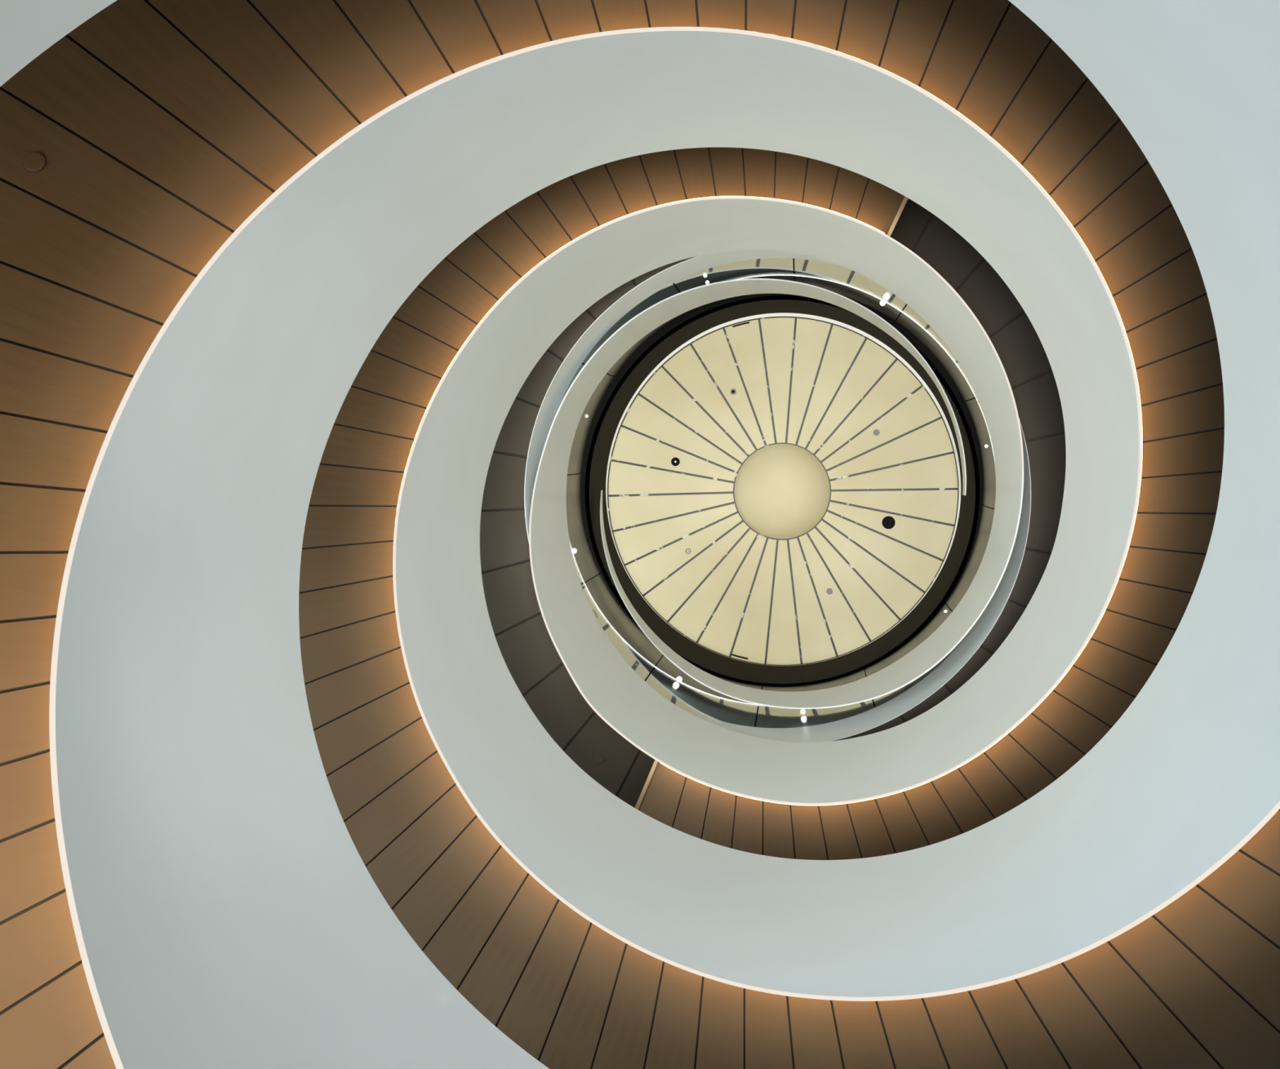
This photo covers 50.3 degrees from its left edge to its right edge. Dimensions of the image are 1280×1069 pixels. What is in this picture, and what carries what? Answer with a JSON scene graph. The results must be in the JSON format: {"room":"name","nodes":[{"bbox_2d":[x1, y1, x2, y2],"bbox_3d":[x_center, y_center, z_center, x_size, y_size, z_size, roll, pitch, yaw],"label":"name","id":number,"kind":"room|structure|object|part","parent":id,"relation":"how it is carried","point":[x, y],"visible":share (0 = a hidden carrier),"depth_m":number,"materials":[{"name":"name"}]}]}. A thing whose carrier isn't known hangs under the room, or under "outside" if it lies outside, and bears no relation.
{"room":"spiral stairwell","nodes":[
{"label":"spiral stairwell","id":0,"kind":"room"},
{"bbox_2d":[0,0,1224,1068],"bbox_3d":[0.902,-0.186,10.745,12.120,23.936,12.120,0,-87,7],"label":"staircase","id":1,"kind":"structure","parent":0,"point":[232,203],"depth_m":7.82,"materials":[{"name":"white lacquer"},{"name":"grey plaster"},{"name":"wood"}]},
{"bbox_2d":[22,151,46,173],"bbox_3d":[-3.195,-1.965,7.190,0.119,0.053,0.113,23,-85,5],"label":"cap","id":2,"kind":"object","parent":1,"relation":"attached to","point":[34,162],"visible":1,"depth_m":7.18,"materials":[{"name":"brown wood"}]},
{"bbox_3d":[-0.379,3.804,14.804,0.073,0.180,3.041,23,-85,5],"label":"plate","id":3,"kind":"part","parent":1,"relation":"part of","materials":[{"name":"brown metal"}]},
{"bbox_3d":[1.927,-2.080,19.450,6.001,5.243,3.158,0,-87,7],"label":"edge trim","id":4,"kind":"part","parent":1,"relation":"part of","materials":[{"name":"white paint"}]},
{"bbox_2d":[660,34,1142,805],"bbox_3d":[0.415,0.038,6.575,6.026,15.444,6.026,0,-87,7],"label":"light","id":5,"kind":"object","parent":1,"relation":"attached to","point":[1033,166],"depth_m":10.67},
{"bbox_2d":[0,0,1279,1068],"bbox_3d":[0.923,-0.197,10.933,12.120,24.417,12.120,0,-87,7],"label":"staircase","id":6,"kind":"structure","parent":0,"point":[1125,914],"depth_m":9.71,"materials":[{"name":"white lacquer"},{"name":"grey plaster"},{"name":"wood"}]},
{"bbox_2d":[396,195,884,506],"bbox_3d":[0.427,0.033,6.681,6.027,15.760,6.027,0,-87,7],"label":"light","id":7,"kind":"object","parent":6,"relation":"attached to","point":[490,300],"depth_m":12.87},
{"bbox_3d":[1.946,0.699,19.756,5.999,6.467,3.262,0,-87,7],"label":"edge trim","id":8,"kind":"part","parent":6,"relation":"part of","materials":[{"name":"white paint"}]},
{"bbox_3d":[3.240,-4.503,14.202,0.073,0.180,3.041,25,-84,5],"label":"plate","id":9,"kind":"part","parent":6,"relation":"part of","materials":[{"name":"brown metal"}]},
{"bbox_2d":[558,257,994,728],"bbox_3d":[2.292,-0.682,22.441,13.200,0.120,13.200,0,-87,7],"label":"ceiling","id":10,"kind":"structure","parent":0,"point":[681,695],"depth_m":22.57,"materials":[{"name":"beige paint"}]},
{"bbox_2d":[566,275,995,706],"bbox_3d":[2.134,-0.686,21.126,6.606,2.454,6.606,0,-87,7],"label":"drum","id":11,"kind":"object","parent":10,"relation":"hanging from","point":[620,621],"visible":0.6,"depth_m":21.05,"materials":[{"name":"paint"}]},
{"bbox_2d":[585,295,979,687],"bbox_3d":[2.398,-0.731,23.348,6.450,1.947,6.450,0,-87,7],"label":"trim","id":12,"kind":"structure","parent":10,"relation":"attached to","point":[704,658],"depth_m":23.23,"materials":[{"name":"black paint"}]},
{"bbox_2d":[605,312,960,666],"bbox_3d":[2.508,-0.754,24.331,6.450,0.033,6.450,0,-87,7],"label":"trim","id":13,"kind":"structure","parent":12,"relation":"attached to","point":[778,314],"depth_m":24.13,"materials":[{"name":"white paint"}]},
{"bbox_2d":[607,316,958,666],"bbox_3d":[2.553,-0.764,24.758,6.600,0.495,6.596,0,-87,7],"label":"rosette","id":14,"kind":"object","parent":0,"point":[780,494],"visible":0.89,"depth_m":24.78,"materials":[{"name":"beige paint"}]},
{"bbox_3d":[0.568,-1.037,25.043,2.309,0.060,0.622,0,-87,7],"label":"wedge panel","id":15,"kind":"part","parent":14,"relation":"part of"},
{"bbox_3d":[0.579,-0.414,25.076,2.312,0.060,0.621,-1,-87,7],"label":"wedge panel","id":16,"kind":"part","parent":14,"relation":"part of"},
{"bbox_3d":[0.601,-1.261,25.027,2.303,0.060,0.621,22,-85,5],"label":"wedge panel","id":17,"kind":"part","parent":14,"relation":"part of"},
{"bbox_3d":[0.700,-0.005,25.084,2.315,0.060,0.621,-13,-89,7],"label":"wedge panel","id":18,"kind":"part","parent":14,"relation":"part of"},
{"bbox_2d":[671,457,679,466],"bbox_3d":[0.650,-1.335,24.978,0.160,0.018,0.160,0,-87,7],"label":"recessed light","id":19,"kind":"object","parent":14,"relation":"attached to","point":[675,461],"visible":1,"depth_m":24.97,"materials":[{"name":"black metal"}]},
{"bbox_3d":[0.742,-1.662,24.989,2.297,0.060,0.621,34,-84,4],"label":"wedge panel","id":20,"kind":"part","parent":14,"relation":"part of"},
{"bbox_3d":[0.902,0.371,25.080,2.317,0.060,0.620,-25,-90,7],"label":"wedge panel","id":21,"kind":"part","parent":14,"relation":"part of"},
{"bbox_2d":[685,548,690,554],"bbox_3d":[0.886,0.307,25.038,0.100,0.020,0.100,0,-87,7],"label":"sprinkler head","id":22,"kind":"object","parent":14,"relation":"attached to","point":[688,551],"visible":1,"depth_m":25.04},
{"bbox_3d":[0.963,-2.024,24.944,0.621,0.060,2.291,-44,-92,7],"label":"wedge panel","id":23,"kind":"part","parent":14,"relation":"part of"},
{"bbox_3d":[1.019,0.526,25.075,0.621,0.060,2.316,41,-83,3],"label":"wedge panel","id":24,"kind":"part","parent":14,"relation":"part of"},
{"bbox_3d":[1.254,-2.331,24.893,0.621,0.060,2.285,-32,-91,7],"label":"wedge panel","id":25,"kind":"part","parent":14,"relation":"part of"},
{"bbox_3d":[1.325,0.824,25.055,0.621,0.060,2.314,29,-84,4],"label":"wedge panel","id":26,"kind":"part","parent":14,"relation":"part of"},
{"bbox_3d":[1.603,-2.571,24.840,0.621,0.060,2.279,-20,-89,7],"label":"wedge panel","id":27,"kind":"part","parent":14,"relation":"part of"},
{"bbox_3d":[1.685,1.051,25.026,0.621,0.060,2.310,18,-85,5],"label":"wedge panel","id":28,"kind":"part","parent":14,"relation":"part of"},
{"bbox_2d":[730,388,736,395],"bbox_3d":[1.696,-2.598,24.777,0.112,0.040,0.112,0,-87,7],"label":"ceiling sensor","id":29,"kind":"object","parent":14,"relation":"attached to","point":[733,391],"visible":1,"depth_m":24.78,"materials":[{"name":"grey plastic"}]},
{"bbox_2d":[731,653,747,659],"bbox_3d":[1.830,2.244,25.017,0.313,0.045,0.028,14,-85,6],"label":"slot vent","id":30,"kind":"object","parent":14,"relation":"attached to","point":[732,655],"visible":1,"depth_m":25.00,"materials":[{"name":"black metal"}]},
{"bbox_2d":[732,321,749,327],"bbox_3d":[1.830,-3.808,24.691,0.313,0.045,0.028,-13,-89,7],"label":"slot vent","id":31,"kind":"object","parent":14,"relation":"attached to","point":[737,325],"visible":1,"depth_m":24.67,"materials":[{"name":"black metal"}]},
{"bbox_3d":[1.994,-2.732,24.785,0.621,0.060,2.273,-8,-88,7],"label":"wedge panel","id":32,"kind":"part","parent":14,"relation":"part of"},
{"bbox_3d":[2.083,1.199,24.987,0.621,0.060,2.306,6,-86,6],"label":"wedge panel","id":33,"kind":"part","parent":14,"relation":"part of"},
{"bbox_3d":[2.490,-2.795,24.724,0.624,0.060,2.261,0,-87,7],"label":"wedge panel","id":34,"kind":"part","parent":14,"relation":"part of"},
{"bbox_3d":[2.631,1.243,24.925,0.624,0.060,2.294,0,-87,7],"label":"wedge panel","id":35,"kind":"part","parent":14,"relation":"part of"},
{"bbox_3d":[2.834,-2.795,24.684,0.621,0.060,2.264,17,-85,6],"label":"wedge panel","id":36,"kind":"part","parent":14,"relation":"part of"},
{"bbox_3d":[2.925,1.233,24.890,0.621,0.060,2.294,-18,-89,7],"label":"wedge panel","id":37,"kind":"part","parent":14,"relation":"part of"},
{"bbox_2d":[826,588,832,594],"bbox_3d":[3.445,1.035,24.769,0.112,0.040,0.112,0,-87,7],"label":"ceiling sensor","id":38,"kind":"object","parent":14,"relation":"attached to","point":[829,591],"visible":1,"depth_m":24.77,"materials":[{"name":"grey plastic"}]},
{"bbox_3d":[3.247,-2.694,24.641,0.621,0.060,2.261,29,-84,4],"label":"wedge panel","id":39,"kind":"part","parent":14,"relation":"part of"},
{"bbox_3d":[3.332,1.117,24.837,0.621,0.060,2.288,-30,-91,7],"label":"wedge panel","id":40,"kind":"part","parent":14,"relation":"part of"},
{"bbox_3d":[3.630,-2.509,24.606,0.621,0.060,2.259,41,-83,3],"label":"wedge panel","id":41,"kind":"part","parent":14,"relation":"part of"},
{"bbox_3d":[3.706,0.920,24.782,0.621,0.060,2.282,-43,-92,7],"label":"wedge panel","id":42,"kind":"part","parent":14,"relation":"part of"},
{"bbox_3d":[3.968,-2.248,24.581,2.259,0.060,0.620,-37,-92,7],"label":"wedge panel","id":43,"kind":"part","parent":14,"relation":"part of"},
{"bbox_3d":[4.031,0.648,24.730,2.276,0.060,0.621,36,-84,4],"label":"wedge panel","id":44,"kind":"part","parent":14,"relation":"part of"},
{"bbox_2d":[873,429,879,435],"bbox_3d":[4.254,-1.837,24.519,0.112,0.040,0.112,0,-87,7],"label":"ceiling sensor","id":45,"kind":"object","parent":14,"relation":"attached to","point":[876,432],"visible":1,"depth_m":24.52,"materials":[{"name":"grey plastic"}]},
{"bbox_3d":[4.290,-1.813,24.567,2.246,0.060,0.624,-31,-91,7],"label":"wedge panel","id":46,"kind":"part","parent":14,"relation":"part of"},
{"bbox_3d":[4.292,0.314,24.681,2.271,0.060,0.621,24,-85,5],"label":"wedge panel","id":47,"kind":"part","parent":14,"relation":"part of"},
{"bbox_2d":[881,515,895,528],"bbox_3d":[4.486,-0.215,24.592,0.236,0.016,0.236,0,-87,7],"label":"ceiling speaker","id":48,"kind":"object","parent":14,"relation":"attached to","point":[888,522],"visible":1,"depth_m":24.59},
{"bbox_3d":[4.522,-1.327,24.566,2.259,0.060,0.620,-25,-90,7],"label":"wedge panel","id":49,"kind":"part","parent":14,"relation":"part of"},
{"bbox_3d":[4.478,-0.068,24.639,2.266,0.060,0.621,12,-86,6],"label":"wedge panel","id":50,"kind":"part","parent":14,"relation":"part of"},
{"bbox_3d":[4.573,-1.136,24.570,2.267,0.060,0.653,0,-87,7],"label":"wedge panel","id":51,"kind":"part","parent":14,"relation":"part of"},
{"bbox_3d":[4.577,-0.497,24.604,2.260,0.060,0.622,0,-87,7],"label":"wedge panel","id":52,"kind":"part","parent":14,"relation":"part of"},
{"bbox_3d":[1.196,-0.251,11.946,13.733,27.000,14.039,0,-87,7],"label":"wall","id":53,"kind":"structure","parent":0,"visible":0},
{"bbox_2d":[480,198,1066,808],"bbox_3d":[1.708,-0.490,17.486,13.500,1.196,13.500,0,-87,7],"label":"gallery","id":54,"kind":"object","parent":53,"relation":"attached to","point":[529,653],"depth_m":17.24,"materials":[{"name":"white paint"}]},
{"bbox_2d":[571,547,577,554],"bbox_3d":[-0.972,0.242,20.088,0.090,0.026,0.090,-16,-89,7],"label":"spotlight","id":55,"kind":"object","parent":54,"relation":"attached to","point":[574,551],"visible":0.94,"depth_m":20.07,"materials":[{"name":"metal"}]},
{"bbox_3d":[-0.512,2.856,17.328,0.110,0.010,0.110,0,-87,7],"label":"soffit cap","id":56,"kind":"part","parent":54,"relation":"part of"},
{"bbox_2d":[675,676,682,682],"bbox_3d":[0.576,2.126,20.009,0.090,0.026,0.090,27,-84,5],"label":"spotlight","id":57,"kind":"object","parent":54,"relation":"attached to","point":[678,679],"visible":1,"depth_m":20.00,"materials":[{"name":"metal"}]},
{"bbox_2d":[568,257,995,724],"bbox_3d":[1.881,-0.569,18.964,6.300,1.785,6.300,0,-87,7],"label":"guard","id":58,"kind":"object","parent":54,"relation":"on","point":[748,268],"visible":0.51,"depth_m":18.89,"materials":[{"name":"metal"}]},
{"bbox_3d":[-0.114,-2.920,19.055,1.607,1.755,0.113,-41,-92,7],"label":"pane","id":59,"kind":"part","parent":58,"relation":"part of","materials":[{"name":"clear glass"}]},
{"bbox_3d":[1.316,-3.599,18.852,1.607,1.755,0.113,-10,-88,7],"label":"pane","id":60,"kind":"part","parent":58,"relation":"part of","materials":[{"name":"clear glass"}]},
{"bbox_3d":[2.897,-3.467,18.674,1.607,1.755,0.113,20,-85,5],"label":"pane","id":61,"kind":"part","parent":58,"relation":"part of","materials":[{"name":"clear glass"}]},
{"bbox_3d":[4.205,-2.558,18.570,0.113,1.755,1.607,-41,-92,7],"label":"pane","id":62,"kind":"part","parent":58,"relation":"part of","materials":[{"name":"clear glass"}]},
{"bbox_3d":[4.891,-1.116,18.568,0.113,1.755,1.607,-10,-88,7],"label":"pane","id":63,"kind":"part","parent":58,"relation":"part of","materials":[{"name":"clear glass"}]},
{"bbox_2d":[800,709,805,715],"bbox_3d":[2.283,2.485,19.104,0.077,0.026,0.077,-7,-88,7],"label":"spotlight","id":64,"kind":"object","parent":54,"relation":"attached to","point":[802,712],"visible":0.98,"depth_m":19.09,"materials":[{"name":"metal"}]},
{"bbox_2d":[880,300,885,306],"bbox_3d":[3.452,-3.293,19.381,0.083,0.026,0.083,29,-84,4],"label":"spotlight","id":65,"kind":"object","parent":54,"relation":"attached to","point":[882,303],"visible":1,"depth_m":19.37,"materials":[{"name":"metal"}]}
]}

